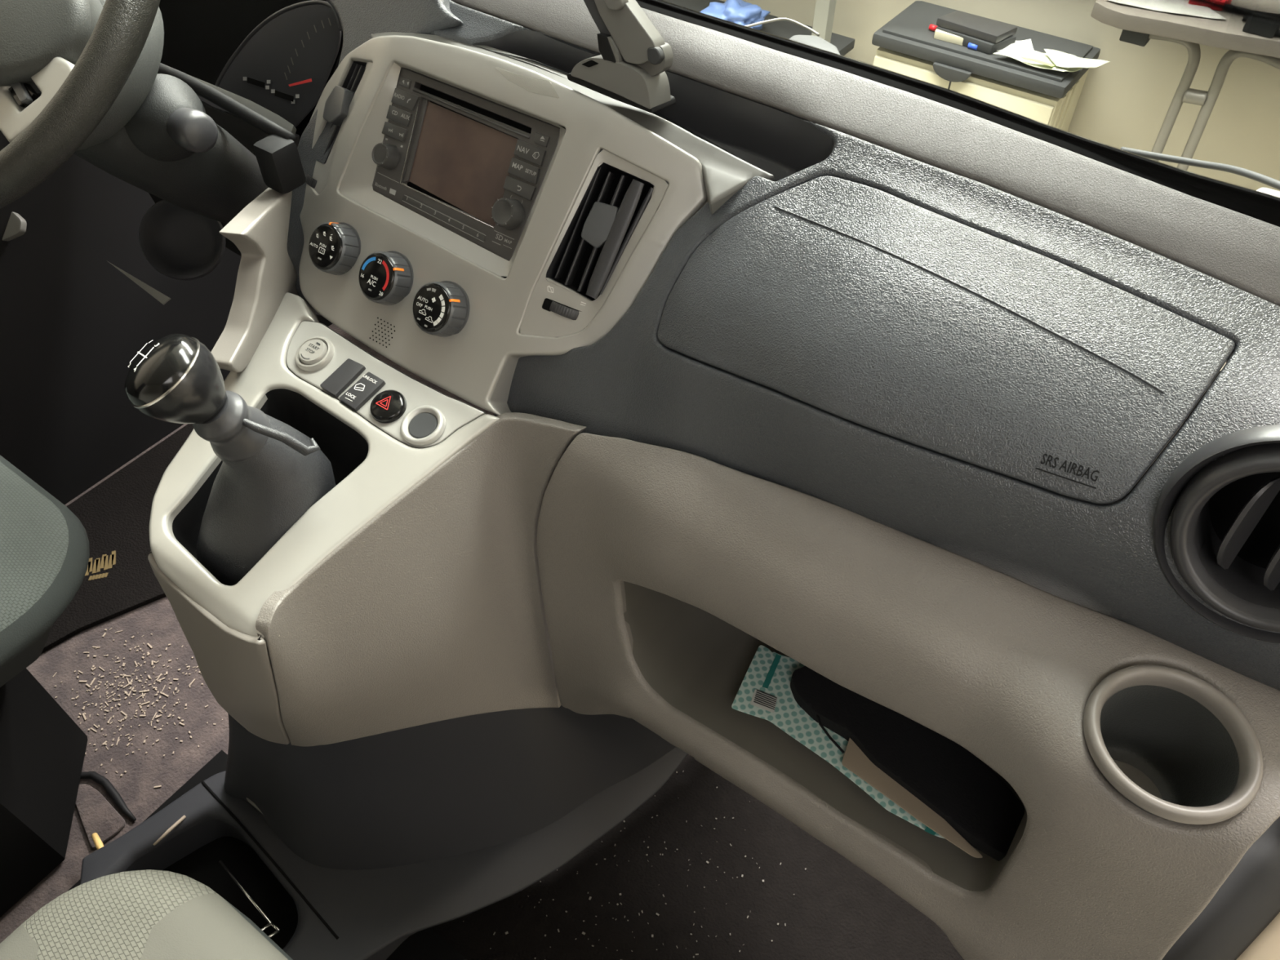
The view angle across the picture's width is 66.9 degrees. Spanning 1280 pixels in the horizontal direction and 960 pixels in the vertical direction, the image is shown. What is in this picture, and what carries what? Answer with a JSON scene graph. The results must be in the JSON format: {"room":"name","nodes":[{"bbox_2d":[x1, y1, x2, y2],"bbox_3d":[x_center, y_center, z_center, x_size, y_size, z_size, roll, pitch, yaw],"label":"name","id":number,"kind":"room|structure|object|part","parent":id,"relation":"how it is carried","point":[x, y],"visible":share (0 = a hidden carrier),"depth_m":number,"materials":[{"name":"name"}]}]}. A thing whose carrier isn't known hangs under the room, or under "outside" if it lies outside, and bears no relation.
{"room":"car interior","nodes":[
{"label":"car interior","id":0,"kind":"room"},
{"bbox_2d":[0,23,1279,959],"bbox_3d":[-0.362,0.208,0.643,1.890,1.945,2.320,28,54,23],"label":"van","id":1,"kind":"object","parent":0,"point":[73,325],"visible":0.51,"depth_m":1.44,"materials":[{"name":"grey plastic"}]},
{"bbox_2d":[2,62,306,280],"bbox_3d":[-0.569,-0.361,1.134,0.643,0.335,0.228,28,54,23],"label":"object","id":2,"kind":"structure","parent":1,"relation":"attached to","point":[180,243],"depth_m":1.09,"materials":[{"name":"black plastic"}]},
{"bbox_3d":[-0.854,-0.340,1.311,0.055,0.044,0.036,2,48,2],"label":"knee trim","id":3,"kind":"part","parent":2,"relation":"part of","materials":[{"name":"grey plastic"}]},
{"bbox_2d":[37,0,268,224],"bbox_3d":[-0.485,-0.353,0.947,0.232,0.289,0.218,28,54,23],"label":"column","id":4,"kind":"structure","parent":2,"relation":"attached to","point":[157,137],"depth_m":0.90,"materials":[{"name":"grey plastic"}]},
{"bbox_2d":[0,0,159,208],"bbox_3d":[-0.553,-0.408,0.812,0.413,0.263,0.337,28,54,23],"label":"steering wheel","id":5,"kind":"object","parent":4,"relation":"attached to","point":[80,55],"visible":1,"depth_m":0.75,"materials":[{"name":"black leather"}]},
{"bbox_2d":[8,83,39,108],"bbox_3d":[-0.515,-0.323,0.807,0.017,0.018,0.037,-32,56,-26],"label":"switch","id":6,"kind":"object","parent":5,"relation":"attached to","point":[20,95],"depth_m":0.80,"materials":[{"name":"black plastic"}]},
{"bbox_3d":[-0.543,-0.390,1.211,0.318,0.161,0.079,28,54,23],"label":"panel","id":7,"kind":"part","parent":2,"relation":"part of","materials":[{"name":"black plastic"}]},
{"bbox_2d":[147,187,1279,959],"bbox_3d":[0.007,0.144,0.865,0.953,0.502,0.373,18,51,16],"label":"dashboard","id":8,"kind":"object","parent":1,"relation":"attached to","point":[662,573],"visible":0.98,"depth_m":0.74,"materials":[{"name":"grey plastic"}]},
{"bbox_3d":[-0.358,0.173,0.861,0.155,0.233,0.038,28,54,23],"label":"nose panel","id":9,"kind":"part","parent":8,"relation":"part of","materials":[{"name":"grey plastic"}]},
{"bbox_3d":[-0.363,-0.178,0.909,0.033,0.137,0.180,7,48,6],"label":"cheek panel","id":10,"kind":"part","parent":8,"relation":"part of","materials":[{"name":"grey plastic"}]},
{"bbox_2d":[149,292,500,639],"bbox_3d":[-0.312,-0.013,0.860,0.308,0.125,0.275,28,54,23],"label":"console","id":11,"kind":"object","parent":8,"relation":"attached to","point":[377,450],"visible":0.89,"depth_m":0.83,"materials":[{"name":"beige plastic"}]},
{"bbox_2d":[124,333,336,586],"bbox_3d":[-0.321,-0.019,0.780,0.112,0.236,0.128,28,54,23],"label":"lever","id":12,"kind":"object","parent":11,"relation":"attached to","point":[270,473],"visible":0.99,"depth_m":0.77,"materials":[{"name":"black leather"}]},
{"bbox_3d":[-0.342,-0.069,0.716,0.065,0.060,0.065,28,54,23],"label":"gear knob","id":13,"kind":"part","parent":12,"relation":"part of","materials":[{"name":"black plastic"}]},
{"bbox_2d":[339,372,385,411],"bbox_3d":[-0.243,-0.078,0.850,0.022,0.015,0.037,34,56,27],"label":"switch","id":14,"kind":"object","parent":11,"relation":"attached to","point":[358,391],"depth_m":0.85,"materials":[{"name":"black plastic"}]},
{"bbox_2d":[286,320,484,448],"bbox_3d":[-0.238,-0.084,0.859,0.220,0.024,0.061,28,54,23],"label":"switch panel","id":15,"kind":"object","parent":11,"relation":"attached to","point":[368,396],"depth_m":0.85,"materials":[{"name":"beige plastic"}]},
{"bbox_2d":[400,404,445,446],"bbox_3d":[-0.184,-0.047,0.822,0.039,0.016,0.038,28,54,23],"label":"socket","id":16,"kind":"object","parent":11,"relation":"attached to","point":[420,425],"depth_m":0.82,"materials":[{"name":"beige plastic"}]},
{"bbox_3d":[-0.182,0.125,0.871,0.314,0.340,0.111,-28,54,-23],"label":"panel","id":17,"kind":"part","parent":8,"relation":"part of","materials":[{"name":"grey plastic"}]},
{"bbox_2d":[287,0,1279,690],"bbox_3d":[0.053,-0.173,0.816,1.062,0.287,0.307,28,54,23],"label":"dashboard","id":18,"kind":"object","parent":8,"relation":"on","point":[890,294],"visible":0.87,"depth_m":0.66,"materials":[{"name":"grey plastic"}]},
{"bbox_2d":[158,0,342,139],"bbox_3d":[-0.470,-0.482,1.093,0.464,0.174,0.196,28,54,23],"label":"cluster","id":19,"kind":"object","parent":18,"relation":"attached to","point":[277,59],"visible":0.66,"depth_m":1.11,"materials":[{"name":"black plastic"}]},
{"bbox_2d":[187,74,296,134],"bbox_3d":[-0.425,-0.389,0.989,0.228,0.013,0.019,30,54,24],"label":"lever","id":20,"kind":"object","parent":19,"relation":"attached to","point":[273,117],"depth_m":0.96,"materials":[{"name":"grey plastic"}]},
{"bbox_2d":[243,76,299,103],"bbox_3d":[-0.422,-0.449,1.107,0.097,0.014,0.007,28,54,23],"label":"print","id":21,"kind":"object","parent":19,"relation":"attached to","point":[263,90],"depth_m":1.11,"materials":[{"name":"grey"}]},
{"bbox_3d":[-0.411,-0.480,1.095,0.193,0.123,0.063,28,54,23],"label":"dial plate","id":22,"kind":"part","parent":19,"relation":"part of","materials":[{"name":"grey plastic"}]},
{"bbox_2d":[298,35,707,415],"bbox_3d":[-0.174,-0.239,0.866,0.454,0.233,0.210,28,54,23],"label":"fascia","id":23,"kind":"object","parent":18,"relation":"attached to","point":[431,300],"visible":0.98,"depth_m":0.83,"materials":[{"name":"beige plastic"}]},
{"bbox_2d":[309,231,333,258],"bbox_3d":[-0.288,-0.216,0.883,0.031,0.017,0.014,28,54,23],"label":"print","id":24,"kind":"object","parent":23,"relation":"on","point":[321,243],"depth_m":0.88,"materials":[{"name":"white paint"}]},
{"bbox_2d":[306,59,373,194],"bbox_3d":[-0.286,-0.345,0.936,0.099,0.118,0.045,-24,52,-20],"label":"air vent","id":25,"kind":"object","parent":23,"relation":"attached to","point":[336,107],"visible":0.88,"depth_m":0.92,"materials":[{"name":"black plastic"}]},
{"bbox_2d":[361,257,375,270],"bbox_3d":[-0.240,-0.192,0.856,0.015,0.012,0.004,-3,48,-2],"label":"print","id":26,"kind":"object","parent":23,"relation":"on","point":[369,263],"depth_m":0.86,"materials":[{"name":"blue paint"}]},
{"bbox_2d":[360,258,382,296],"bbox_3d":[-0.233,-0.181,0.854,0.030,0.023,0.018,28,54,23],"label":"print","id":27,"kind":"object","parent":23,"relation":"on","point":[371,269],"depth_m":0.86,"materials":[{"name":"white"}]},
{"bbox_2d":[382,260,389,290],"bbox_3d":[-0.223,-0.179,0.849,0.007,0.019,0.018,0,48,0],"label":"print","id":28,"kind":"object","parent":23,"relation":"on","point":[385,264],"depth_m":0.85,"materials":[{"name":"red paint"}]},
{"bbox_2d":[417,288,435,327],"bbox_3d":[-0.182,-0.148,0.829,0.014,0.026,0.020,28,54,23],"label":"print","id":29,"kind":"object","parent":23,"relation":"on","point":[426,297],"depth_m":0.83,"materials":[{"name":"grey paint"}]},
{"bbox_2d":[416,294,444,325],"bbox_3d":[-0.179,-0.148,0.827,0.032,0.022,0.017,28,54,23],"label":"print","id":30,"kind":"object","parent":23,"relation":"on","point":[430,308],"depth_m":0.83,"materials":[{"name":"white"}]},
{"bbox_2d":[371,67,565,261],"bbox_3d":[-0.154,-0.278,0.856,0.187,0.106,0.088,28,54,23],"label":"radio","id":31,"kind":"object","parent":23,"relation":"attached to","point":[496,177],"visible":0.99,"depth_m":0.85,"materials":[{"name":"dark grey plastic"},{"name":"screen glass"}]},
{"bbox_3d":[-0.230,-0.293,0.876,0.022,0.025,0.024,28,54,23],"label":"volume knob","id":32,"kind":"part","parent":31,"relation":"part of","materials":[{"name":"grey plastic"}]},
{"bbox_3d":[-0.203,-0.305,0.872,0.010,0.063,0.050,22,52,19],"label":"screen frame","id":33,"kind":"part","parent":31,"relation":"part of","materials":[{"name":"grey plastic"}]},
{"bbox_3d":[-0.161,-0.278,0.847,0.121,0.063,0.048,28,54,23],"label":"screen trim","id":34,"kind":"part","parent":31,"relation":"part of","materials":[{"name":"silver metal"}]},
{"bbox_3d":[-0.112,-0.225,0.819,0.026,0.028,0.026,28,54,23],"label":"volume knob","id":35,"kind":"part","parent":31,"relation":"part of","materials":[{"name":"grey plastic"}]},
{"bbox_2d":[520,149,668,337],"bbox_3d":[-0.041,-0.187,0.790,0.125,0.127,0.056,-36,57,-28],"label":"vent","id":36,"kind":"object","parent":23,"relation":"attached to","point":[597,317],"depth_m":0.79,"materials":[{"name":"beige plastic"}]},
{"bbox_2d":[542,161,654,319],"bbox_3d":[-0.035,-0.200,0.803,0.118,0.111,0.059,-36,57,-28],"label":"air vent","id":37,"kind":"object","parent":23,"relation":"attached to","point":[615,200],"visible":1,"depth_m":0.80,"materials":[{"name":"black plastic"}]},
{"bbox_2d":[567,0,675,112],"bbox_3d":[-0.015,-0.339,0.755,0.083,0.092,0.044,24,52,20],"label":"holder","id":38,"kind":"object","parent":23,"relation":"attached to","point":[631,65],"visible":1,"depth_m":0.75,"materials":[{"name":"grey plastic"}]},
{"bbox_3d":[-0.025,-0.357,0.753,0.022,0.055,0.058,-36,57,-28],"label":"arm","id":39,"kind":"part","parent":38,"relation":"part of","materials":[{"name":"grey plastic"}]},
{"bbox_3d":[-0.010,-0.351,0.742,0.067,0.056,0.027,28,54,23],"label":"arm","id":40,"kind":"part","parent":38,"relation":"part of","materials":[{"name":"grey plastic"}]},
{"bbox_2d":[472,30,834,181],"bbox_3d":[-0.002,-0.314,0.815,0.356,0.049,0.059,28,54,23],"label":"tray","id":41,"kind":"object","parent":18,"relation":"on","point":[739,127],"depth_m":0.79,"materials":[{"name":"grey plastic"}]},
{"bbox_3d":[0.149,-0.287,0.770,0.813,0.055,0.080,30,55,25],"label":"defroster panel","id":42,"kind":"part","parent":18,"relation":"part of","materials":[{"name":"grey plastic"}]},
{"bbox_2d":[1152,424,1279,644],"bbox_3d":[0.358,0.026,0.537,0.127,0.124,0.078,28,54,23],"label":"air vent","id":43,"kind":"object","parent":18,"relation":"attached to","point":[1224,530],"visible":1,"depth_m":0.55,"materials":[{"name":"black plastic"}]},
{"bbox_2d":[731,644,943,838],"bbox_3d":[0.176,0.210,0.786,0.222,0.010,0.083,28,54,23],"label":"paper packet","id":44,"kind":"object","parent":8,"relation":"on","point":[765,692],"visible":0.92,"depth_m":0.80,"materials":[{"name":"teal paper"}]},
{"bbox_2d":[841,737,982,857],"bbox_3d":[0.211,0.240,0.745,0.126,0.004,0.034,32,55,26],"label":"cardboard piece","id":45,"kind":"object","parent":44,"relation":"on","point":[855,760],"visible":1,"depth_m":0.74,"materials":[{"name":"brown cardboard"}]},
{"bbox_2d":[790,666,1024,861],"bbox_3d":[0.208,0.217,0.769,0.212,0.021,0.071,28,54,23],"label":"pouch","id":46,"kind":"object","parent":8,"relation":"on","point":[952,781],"visible":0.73,"depth_m":0.76,"materials":[{"name":"black fabric"}]},
{"bbox_3d":[0.150,0.202,0.775,0.005,0.002,0.040,-20,51,-17],"label":"pouch cord","id":47,"kind":"part","parent":46,"relation":"part of","materials":[{"name":"black fabric"}]},
{"bbox_2d":[1083,665,1262,824],"bbox_3d":[0.309,0.177,0.592,0.096,0.093,0.096,28,54,23],"label":"cup holder","id":48,"kind":"object","parent":8,"relation":"on","point":[1163,744],"depth_m":0.58,"materials":[{"name":"grey plastic"}]},
{"bbox_2d":[745,17,839,54],"bbox_3d":[0.213,-0.584,1.291,0.142,0.041,0.064,19,51,16],"label":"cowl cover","id":49,"kind":"object","parent":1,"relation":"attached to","point":[816,42],"visible":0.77,"depth_m":1.29,"materials":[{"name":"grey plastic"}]},
{"bbox_2d":[659,0,1279,198],"bbox_3d":[-0.319,-0.575,0.559,1.626,0.646,0.581,31,55,25],"label":"window","id":50,"kind":"structure","parent":1,"relation":"attached to","point":[1246,32],"depth_m":0.51,"materials":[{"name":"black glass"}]},
{"bbox_2d":[1120,146,1279,190],"bbox_3d":[0.681,-0.353,1.124,0.034,0.100,0.305,-13,49,-12],"label":"windscreen wiper","id":51,"kind":"object","parent":1,"relation":"attached to","point":[1263,179],"visible":0.94,"depth_m":1.16,"materials":[{"name":"grey plastic"}]},
{"bbox_3d":[0.550,0.411,0.705,0.287,0.462,0.353,28,54,23],"label":"door sill","id":52,"kind":"part","parent":1,"relation":"part of","materials":[{"name":"beige paint"}]},
{"bbox_2d":[1256,187,1279,197],"bbox_3d":[0.682,-0.298,1.047,0.041,0.022,0.032,28,54,23],"label":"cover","id":53,"kind":"object","parent":1,"relation":"attached to","point":[1266,190],"visible":0.23,"depth_m":1.04,"materials":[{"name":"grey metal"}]},
{"bbox_3d":[-0.539,0.644,1.070,1.600,0.048,2.150,28,54,23],"label":"trim","id":54,"kind":"structure","parent":1,"relation":"attached to","visible":0},
{"bbox_2d":[0,323,495,943],"bbox_3d":[-0.849,0.388,1.260,0.675,0.012,1.900,28,54,23],"label":"carpet","id":55,"kind":"object","parent":54,"relation":"on","point":[145,771],"visible":0.02,"depth_m":1.32,"materials":[{"name":"grey carpet"}]},
{"bbox_2d":[0,455,89,916],"bbox_3d":[-0.952,0.289,1.045,0.560,0.433,0.705,28,54,23],"label":"seat","id":56,"kind":"object","parent":55,"relation":"on","point":[45,548],"visible":1,"depth_m":1.08,"materials":[{"name":"grey fabric"}]},
{"bbox_3d":[-0.952,0.151,0.892,0.540,0.022,0.684,28,54,23],"label":"woven panel","id":57,"kind":"part","parent":56,"relation":"part of","materials":[{"name":"fabric"}]},
{"bbox_3d":[-0.961,0.392,1.091,0.420,0.226,0.540,28,54,23],"label":"seat","id":58,"kind":"part","parent":56,"relation":"part of","materials":[{"name":"black"}]},
{"bbox_3d":[-0.952,0.217,0.965,0.560,0.175,0.705,28,54,23],"label":"panel","id":59,"kind":"part","parent":56,"relation":"part of","materials":[{"name":"grey fabric"}]},
{"bbox_2d":[91,832,103,849],"bbox_3d":[-0.645,0.436,1.157,0.008,0.012,0.039,-33,56,-26],"label":"stalk","id":60,"kind":"object","parent":55,"relation":"on","point":[97,841],"visible":0.6,"depth_m":1.16,"materials":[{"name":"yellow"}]},
{"bbox_2d":[75,771,136,848],"bbox_3d":[-0.689,0.409,1.227,0.055,0.010,0.110,-35,57,-27],"label":"cable","id":61,"kind":"object","parent":55,"relation":"on","point":[97,815],"visible":0.89,"depth_m":1.22,"materials":[{"name":"black plastic"}]},
{"bbox_2d":[53,627,222,787],"bbox_3d":[-0.708,0.283,1.345,0.256,0.001,0.351,-24,52,-20],"label":"debris","id":62,"kind":"object","parent":55,"relation":"on","point":[104,633],"visible":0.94,"depth_m":1.34,"materials":[{"name":"beige"}]},
{"bbox_2d":[41,369,428,653],"bbox_3d":[-0.579,0.101,1.503,0.639,0.010,0.675,28,54,23],"label":"mat","id":63,"kind":"object","parent":55,"relation":"on","point":[119,579],"visible":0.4,"depth_m":1.50,"materials":[{"name":"black carpet"}]},
{"bbox_2d":[107,261,170,305],"bbox_3d":[-0.661,-0.258,1.270,0.138,0.007,0.012,28,54,23],"label":"sheet","id":64,"kind":"object","parent":63,"relation":"on","point":[161,297],"visible":1,"depth_m":1.26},
{"bbox_2d":[430,754,964,959],"bbox_3d":[-0.045,0.655,1.016,0.630,0.014,1.460,28,54,23],"label":"mat","id":65,"kind":"object","parent":54,"relation":"on","point":[837,910],"visible":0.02,"depth_m":1.15,"materials":[{"name":"black carpet"}]},
{"bbox_2d":[0,869,293,959],"bbox_3d":[-0.355,0.656,0.627,0.553,0.358,0.580,28,54,23],"label":"passenger seat","id":66,"kind":"object","parent":65,"relation":"on","point":[148,914],"visible":1,"depth_m":0.71,"materials":[{"name":"grey fabric"}]},
{"bbox_3d":[-0.394,0.333,0.721,0.141,0.048,0.096,-7,48,-6],"label":"woven panel","id":67,"kind":"part","parent":66,"relation":"part of","materials":[{"name":"fabric"}]},
{"bbox_3d":[-0.355,0.630,0.598,0.553,0.167,0.580,28,54,23],"label":"panel","id":68,"kind":"part","parent":66,"relation":"part of","materials":[{"name":"grey fabric"}]},
{"bbox_2d":[68,704,688,959],"bbox_3d":[-0.317,0.367,0.970,0.595,0.433,0.936,28,54,23],"label":"console","id":69,"kind":"object","parent":65,"relation":"on","point":[355,849],"visible":0.7,"depth_m":1.07,"materials":[{"name":"grey plastic"}]},
{"bbox_2d":[153,814,186,845],"bbox_3d":[-0.535,0.400,1.103,0.005,0.009,0.042,24,52,20],"label":"stalk","id":70,"kind":"object","parent":69,"relation":"on","point":[172,827],"visible":1,"depth_m":1.10,"materials":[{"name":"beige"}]},
{"bbox_2d":[218,860,280,937],"bbox_3d":[-0.442,0.469,1.069,0.116,0.004,0.029,33,56,26],"label":"rail","id":71,"kind":"object","parent":69,"relation":"attached to","point":[270,922],"visible":0.67,"depth_m":1.07,"materials":[{"name":"silver metal"}]},
{"bbox_2d":[462,770,806,959],"bbox_3d":[0.000,0.516,1.129,0.464,0.001,0.549,8,48,7],"label":"crumbs","id":72,"kind":"object","parent":65,"relation":"on","point":[707,862],"visible":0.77,"depth_m":1.15,"materials":[{"name":"grey"}]},
{"bbox_2d":[720,0,1279,191],"bbox_3d":[1.367,-1.872,1.941,6.600,3.000,0.100,28,54,23],"label":"wall","id":73,"kind":"structure","parent":0,"point":[1126,100],"depth_m":2.70,"materials":[{"name":"beige paint"}]},
{"bbox_3d":[-0.269,0.776,1.643,6.700,0.100,5.530,28,54,23],"label":"floor","id":74,"kind":"structure","parent":0,"visible":0},
{"bbox_2d":[663,0,854,56],"bbox_3d":[0.076,-1.984,2.782,1.344,1.900,0.292,28,54,23],"label":"shelving rack","id":75,"kind":"object","parent":74,"relation":"on","point":[824,10],"visible":0.07,"depth_m":3.06,"materials":[{"name":"silver metal"}]},
{"bbox_2d":[699,0,770,30],"bbox_3d":[0.297,-1.462,3.057,0.205,0.120,0.200,28,54,23],"label":"glove","id":76,"kind":"object","parent":75,"relation":"on","point":[741,12],"visible":0.58,"depth_m":3.00,"materials":[{"name":"blue"}]},
{"bbox_3d":[0.529,-1.626,2.460,0.044,1.900,0.044,28,54,23],"label":"post","id":77,"kind":"part","parent":75,"relation":"part of","materials":[{"name":"silver metal"}]},
{"bbox_2d":[871,0,1100,131],"bbox_3d":[0.964,-1.061,2.888,0.558,0.508,0.300,28,54,23],"label":"storage cabinet","id":78,"kind":"object","parent":74,"relation":"on","point":[908,47],"visible":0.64,"depth_m":2.67,"materials":[{"name":"grey plastic"}]},
{"bbox_3d":[0.772,-1.036,2.894,0.234,0.405,0.014,28,54,23],"label":"door","id":79,"kind":"part","parent":78,"relation":"part of","materials":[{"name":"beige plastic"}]},
{"bbox_2d":[928,24,937,31],"bbox_3d":[0.825,-1.272,2.725,0.019,0.015,0.015,31,55,25],"label":"marker pen","id":80,"kind":"object","parent":78,"relation":"on","point":[931,27],"visible":0.84,"depth_m":2.72,"materials":[{"name":"red plastic"}]},
{"bbox_3d":[0.859,-1.121,2.674,0.109,0.035,0.016,28,54,23],"label":"latch plate","id":81,"kind":"part","parent":78,"relation":"part of","materials":[{"name":"grey plastic"}]},
{"bbox_2d":[967,42,977,50],"bbox_3d":[0.910,-1.185,2.647,0.026,0.015,0.016,28,54,23],"label":"marker pen","id":82,"kind":"object","parent":78,"relation":"on","point":[971,46],"visible":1,"depth_m":2.64,"materials":[{"name":"blue plastic"}]},
{"bbox_2d":[935,10,1017,53],"bbox_3d":[0.922,-1.232,2.666,0.207,0.050,0.105,28,54,23],"label":"tool case","id":83,"kind":"object","parent":78,"relation":"on","point":[989,36],"visible":1,"depth_m":2.64,"materials":[{"name":"grey plastic"}]},
{"bbox_2d":[933,29,963,45],"bbox_3d":[0.858,-1.227,2.681,0.088,0.022,0.028,26,53,21],"label":"marker pen","id":84,"kind":"object","parent":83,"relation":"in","point":[939,34],"visible":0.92,"depth_m":2.67,"materials":[{"name":"beige plastic"}]},
{"bbox_3d":[0.987,-0.920,2.790,0.288,0.405,0.014,28,54,23],"label":"door","id":85,"kind":"part","parent":78,"relation":"part of","materials":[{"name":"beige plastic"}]},
{"bbox_2d":[996,39,1034,52],"bbox_3d":[0.986,-1.188,2.650,0.178,0.009,0.087,3,48,3],"label":"paper sheet","id":86,"kind":"object","parent":78,"relation":"on","point":[1019,46],"visible":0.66,"depth_m":2.64,"materials":[{"name":"grey paper"}]},
{"bbox_2d":[992,49,1082,71],"bbox_3d":[1.076,-1.130,2.590,0.231,0.009,0.116,28,54,23],"label":"paper sheet","id":87,"kind":"object","parent":78,"relation":"on","point":[1032,54],"visible":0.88,"depth_m":2.58,"materials":[{"name":"white paper"}]},
{"bbox_2d":[1021,57,1055,66],"bbox_3d":[1.050,-1.105,2.557,0.093,0.005,0.022,28,54,23],"label":"paper sheet","id":88,"kind":"object","parent":87,"relation":"on","point":[1024,58],"visible":1,"depth_m":2.55,"materials":[{"name":"white paper"}]},
{"bbox_2d":[1044,48,1110,68],"bbox_3d":[1.138,-1.097,2.543,0.172,0.007,0.081,22,52,18],"label":"paper sheet","id":89,"kind":"object","parent":87,"relation":"on","point":[1060,59],"visible":1,"depth_m":2.54,"materials":[{"name":"white paper"}]},
{"bbox_2d":[1119,31,1233,170],"bbox_3d":[1.732,-0.652,2.319,1.441,0.753,0.469,28,54,23],"label":"folding table","id":90,"kind":"object","parent":74,"relation":"on","point":[1207,100],"visible":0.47,"depth_m":2.26,"materials":[{"name":"grey metal"}]},
{"bbox_3d":[1.223,-0.788,2.472,0.169,0.708,0.024,28,54,23],"label":"leg","id":91,"kind":"part","parent":90,"relation":"part of","materials":[{"name":"grey metal"}]},
{"bbox_3d":[1.367,-0.724,2.387,0.134,0.680,0.024,28,54,23],"label":"leg","id":92,"kind":"part","parent":90,"relation":"part of","materials":[{"name":"grey metal"}]}
]}

